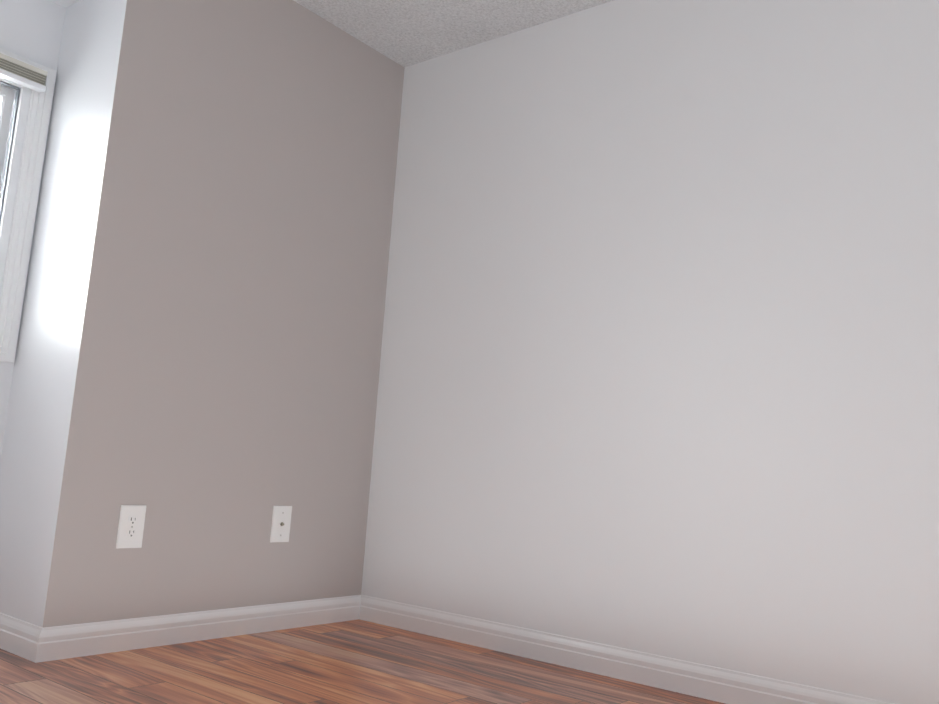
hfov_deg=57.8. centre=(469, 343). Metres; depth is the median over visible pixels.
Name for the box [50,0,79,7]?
ceiling
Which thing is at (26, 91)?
window unit
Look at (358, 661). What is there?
floor
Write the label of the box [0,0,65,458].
wall
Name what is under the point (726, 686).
baseboard
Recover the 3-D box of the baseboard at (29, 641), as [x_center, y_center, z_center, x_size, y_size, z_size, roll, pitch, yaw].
[-0.876,0.991,3.007,0.014,0.096,1.302,-3,-11,38]
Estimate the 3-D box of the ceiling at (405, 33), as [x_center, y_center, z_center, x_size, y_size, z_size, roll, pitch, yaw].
[0.089,-1.673,1.278,4.977,0.100,3.940,-3,-11,38]
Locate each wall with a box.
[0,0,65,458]
[0,0,403,627]
[361,0,938,703]
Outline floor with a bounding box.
[0,619,724,703]
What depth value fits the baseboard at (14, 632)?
2.60 m
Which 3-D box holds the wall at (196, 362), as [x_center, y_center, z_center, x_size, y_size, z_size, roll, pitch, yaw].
[-1.005,-0.151,3.374,0.557,2.440,1.328,-3,-11,38]
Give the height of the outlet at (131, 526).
0.136 m
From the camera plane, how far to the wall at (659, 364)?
2.86 m
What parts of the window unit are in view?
sash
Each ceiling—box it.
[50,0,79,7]
[293,0,612,67]
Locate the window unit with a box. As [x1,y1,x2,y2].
[0,48,56,362]
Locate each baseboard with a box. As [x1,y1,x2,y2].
[0,613,31,659]
[28,595,359,662]
[360,595,893,703]
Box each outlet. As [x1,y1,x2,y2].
[116,505,145,548]
[270,506,291,542]
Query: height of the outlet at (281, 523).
0.136 m

